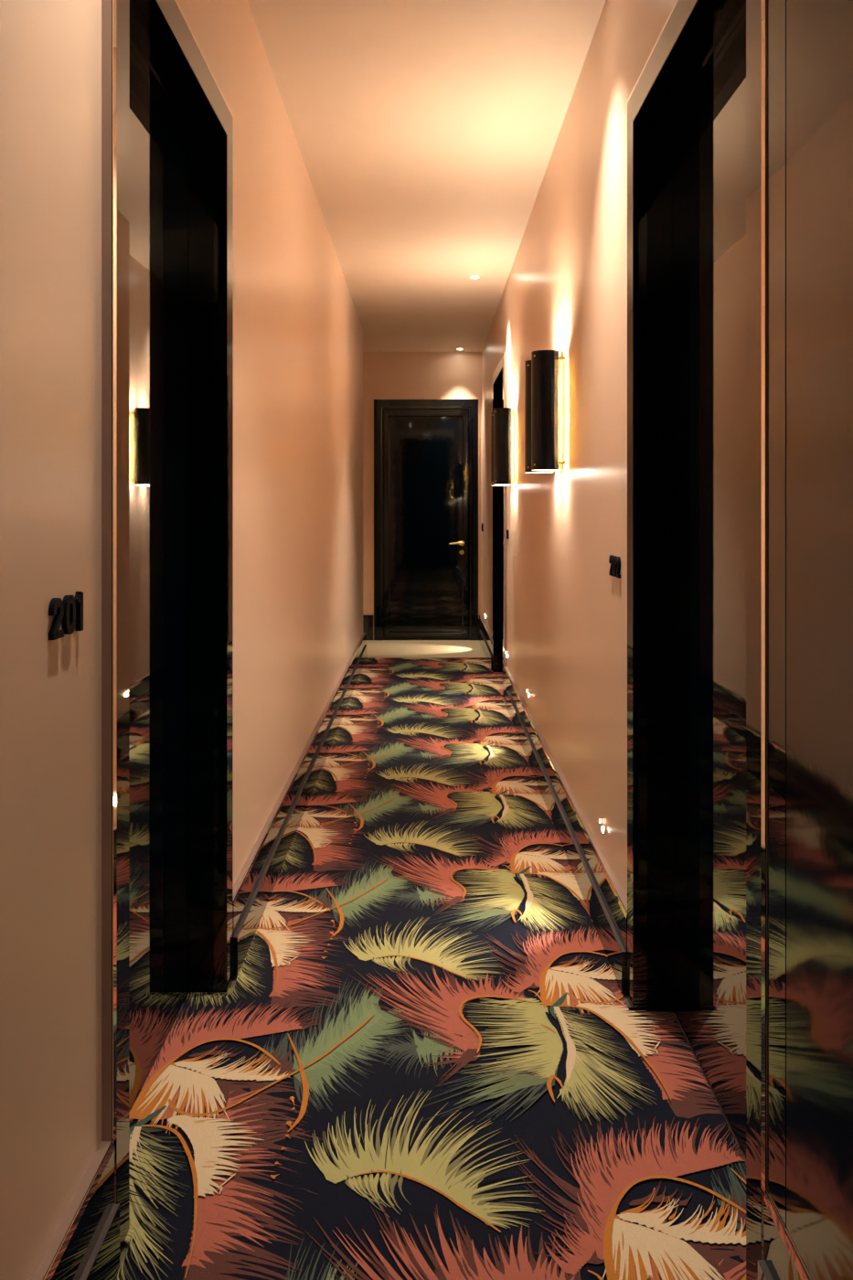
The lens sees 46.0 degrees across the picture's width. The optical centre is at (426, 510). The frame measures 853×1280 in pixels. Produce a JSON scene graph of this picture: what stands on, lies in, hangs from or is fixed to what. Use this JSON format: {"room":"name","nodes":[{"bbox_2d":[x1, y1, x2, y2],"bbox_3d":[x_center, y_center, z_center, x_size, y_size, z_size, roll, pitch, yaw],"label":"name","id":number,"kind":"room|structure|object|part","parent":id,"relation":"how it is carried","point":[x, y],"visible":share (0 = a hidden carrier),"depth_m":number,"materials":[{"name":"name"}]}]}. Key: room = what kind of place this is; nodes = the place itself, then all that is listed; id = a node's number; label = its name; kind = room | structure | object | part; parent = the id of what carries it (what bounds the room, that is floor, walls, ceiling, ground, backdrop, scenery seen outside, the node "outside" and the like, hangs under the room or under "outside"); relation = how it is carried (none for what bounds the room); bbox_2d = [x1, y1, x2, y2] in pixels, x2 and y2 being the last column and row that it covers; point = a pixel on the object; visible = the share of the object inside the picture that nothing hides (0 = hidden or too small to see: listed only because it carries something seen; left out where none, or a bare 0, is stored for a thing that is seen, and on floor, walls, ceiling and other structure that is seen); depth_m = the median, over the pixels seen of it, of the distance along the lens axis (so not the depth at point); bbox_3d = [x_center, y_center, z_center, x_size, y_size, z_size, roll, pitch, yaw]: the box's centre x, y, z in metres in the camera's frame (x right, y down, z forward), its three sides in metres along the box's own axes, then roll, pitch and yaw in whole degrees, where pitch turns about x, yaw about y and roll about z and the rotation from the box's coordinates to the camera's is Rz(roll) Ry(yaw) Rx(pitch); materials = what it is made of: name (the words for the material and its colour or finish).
{"room":"hotel corridor","nodes":[
{"label":"hotel corridor","id":0,"kind":"room"},
{"bbox_2d":[0,0,362,1279],"bbox_3d":[-0.565,-0.123,3.385,0.160,2.512,10.770,0,0,0],"label":"wall","id":1,"kind":"structure","parent":0,"point":[298,330],"depth_m":1.41,"materials":[{"name":"beige paint"}]},
{"bbox_2d":[48,591,83,639],"bbox_3d":[-0.482,0.140,1.345,0.008,0.055,0.112,0,0,0],"label":"room number","id":2,"kind":"object","parent":1,"relation":"attached to","point":[68,612],"visible":1,"depth_m":1.34,"materials":[{"name":"black metal"}]},
{"bbox_2d":[101,0,233,1254],"bbox_3d":[-0.534,0.089,1.965,0.136,2.088,0.928,0,0,0],"label":"door","id":3,"kind":"structure","parent":1,"relation":"in","point":[167,122],"depth_m":2.10,"materials":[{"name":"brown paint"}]},
{"bbox_2d":[30,632,366,1279],"bbox_3d":[-0.472,1.038,2.860,0.032,0.191,9.720,0,0,0],"label":"baseboard","id":4,"kind":"structure","parent":1,"relation":"attached to","point":[85,1243],"depth_m":2.53,"materials":[{"name":"black paint"}]},
{"bbox_2d":[362,352,481,618],"bbox_3d":[0.000,-0.123,8.840,1.800,2.512,0.140,0,0,0],"label":"wall","id":5,"kind":"structure","parent":0,"point":[386,375],"depth_m":8.77,"materials":[{"name":"beige paint"}]},
{"bbox_2d":[362,615,479,639],"bbox_3d":[-0.047,1.023,8.761,1.025,0.220,0.018,0,0,0],"label":"baseboard","id":6,"kind":"structure","parent":5,"relation":"attached to","point":[368,620],"depth_m":8.75,"materials":[{"name":"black paint"}]},
{"bbox_2d":[373,398,479,639],"bbox_3d":[-0.004,0.083,8.799,0.917,2.100,0.142,0,0,0],"label":"door","id":7,"kind":"structure","parent":5,"relation":"in","point":[426,451],"depth_m":8.78,"materials":[{"name":"black wood"}]},
{"bbox_2d":[246,0,606,351],"bbox_3d":[0.000,-1.439,3.435,1.800,0.120,11.270,0,0,0],"label":"ceiling","id":8,"kind":"structure","parent":0,"point":[426,133],"depth_m":3.68,"materials":[{"name":"beige paint"}]},
{"bbox_2d":[118,638,746,1273],"bbox_3d":[0.000,1.193,3.435,1.800,0.120,11.270,0,0,0],"label":"floor","id":9,"kind":"structure","parent":0,"point":[376,648],"depth_m":8.12,"materials":[{"name":"stone"}]},
{"bbox_2d":[115,656,746,1279],"bbox_3d":[0.000,1.131,2.865,1.112,0.011,9.710,0,0,0],"label":"carpet","id":10,"kind":"object","parent":9,"relation":"on","point":[426,1057],"visible":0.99,"depth_m":2.03,"materials":[{"name":"multicoloured carpet"}]},
{"bbox_2d":[481,0,676,898],"bbox_3d":[0.565,-0.123,3.385,0.160,2.512,10.770,0,0,0],"label":"wall","id":11,"kind":"structure","parent":0,"point":[565,290],"depth_m":3.12,"materials":[{"name":"beige paint"}]},
{"bbox_2d":[492,352,507,696],"bbox_3d":[0.534,0.089,6.585,0.136,2.088,1.046,0,0,0],"label":"door","id":12,"kind":"structure","parent":11,"relation":"in","point":[500,374],"depth_m":7.03,"materials":[{"name":"brown paint"}]},
{"bbox_2d":[490,407,516,485],"bbox_3d":[0.425,-0.344,5.560,0.120,0.411,0.324,0,0,0],"label":"wall sconce","id":13,"kind":"object","parent":11,"relation":"attached to","point":[503,425],"visible":1,"depth_m":5.41,"materials":[{"name":"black metal"}]},
{"bbox_3d":[0.411,-0.344,5.670,0.092,0.411,0.104,0,0,0],"label":"lamp shade","id":14,"kind":"part","parent":13,"relation":"part of","materials":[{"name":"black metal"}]},
{"bbox_3d":[0.411,-0.344,5.450,0.092,0.411,0.104,0,0,0],"label":"lamp shade","id":15,"kind":"part","parent":13,"relation":"part of","materials":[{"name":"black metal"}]},
{"bbox_3d":[0.482,-0.344,5.560,0.005,0.351,0.250,0,0,0],"label":"plate","id":16,"kind":"part","parent":13,"relation":"part of","materials":[{"name":"gold metal"}]},
{"bbox_2d":[524,350,565,472],"bbox_3d":[0.425,-0.344,3.610,0.120,0.411,0.324,0,0,0],"label":"wall sconce","id":17,"kind":"object","parent":11,"relation":"attached to","point":[545,377],"visible":1,"depth_m":3.46,"materials":[{"name":"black metal"}]},
{"bbox_3d":[0.411,-0.344,3.720,0.092,0.411,0.104,0,0,0],"label":"lamp shade","id":18,"kind":"part","parent":17,"relation":"part of","materials":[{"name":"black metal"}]},
{"bbox_3d":[0.411,-0.344,3.500,0.092,0.411,0.104,0,0,0],"label":"lamp shade","id":19,"kind":"part","parent":17,"relation":"part of","materials":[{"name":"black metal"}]},
{"bbox_2d":[532,469,559,470],"bbox_3d":[0.417,-0.140,3.500,0.100,0.001,0.100,0,0,0],"label":"diffuser","id":20,"kind":"object","parent":17,"relation":"attached to","point":[532,470],"depth_m":3.51,"materials":[{"name":"beige plastic"}]},
{"bbox_3d":[0.482,-0.344,3.610,0.005,0.351,0.250,0,0,0],"label":"plate","id":21,"kind":"part","parent":17,"relation":"part of","materials":[{"name":"gold metal"}]},
{"bbox_2d":[598,818,606,833],"bbox_3d":[0.479,0.861,2.740,0.012,0.042,0.042,0,0,0],"label":"step light","id":22,"kind":"object","parent":11,"relation":"attached to","point":[602,821],"visible":1,"depth_m":2.73,"materials":[{"name":"white plastic"}]},
{"bbox_2d":[608,554,620,578],"bbox_3d":[0.482,0.143,2.568,0.008,0.053,0.126,0,0,0],"label":"room number","id":23,"kind":"object","parent":11,"relation":"attached to","point":[614,560],"visible":1,"depth_m":2.55,"materials":[{"name":"black metal"}]},
{"bbox_2d":[479,618,811,1279],"bbox_3d":[0.472,1.038,3.376,0.032,0.191,10.752,0,0,0],"label":"baseboard","id":24,"kind":"structure","parent":11,"relation":"attached to","point":[605,901],"depth_m":2.85,"materials":[{"name":"black paint"}]},
{"bbox_2d":[627,0,767,1279],"bbox_3d":[0.534,0.089,1.869,0.136,2.088,0.959,0,0,0],"label":"door","id":25,"kind":"structure","parent":11,"relation":"in","point":[697,107],"depth_m":2.02,"materials":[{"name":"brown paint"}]},
{"bbox_2d":[767,0,852,1279],"bbox_3d":[0.478,-0.005,0.835,0.014,1.897,1.110,0,0,0],"label":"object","id":26,"kind":"structure","parent":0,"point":[810,42],"depth_m":1.23,"materials":[{"name":"beige paint"}]},
{"bbox_3d":[0.478,-0.005,0.835,0.014,1.897,1.110,0,0,0],"label":"panel frame","id":27,"kind":"part","parent":26,"relation":"part of","materials":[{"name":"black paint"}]}
]}

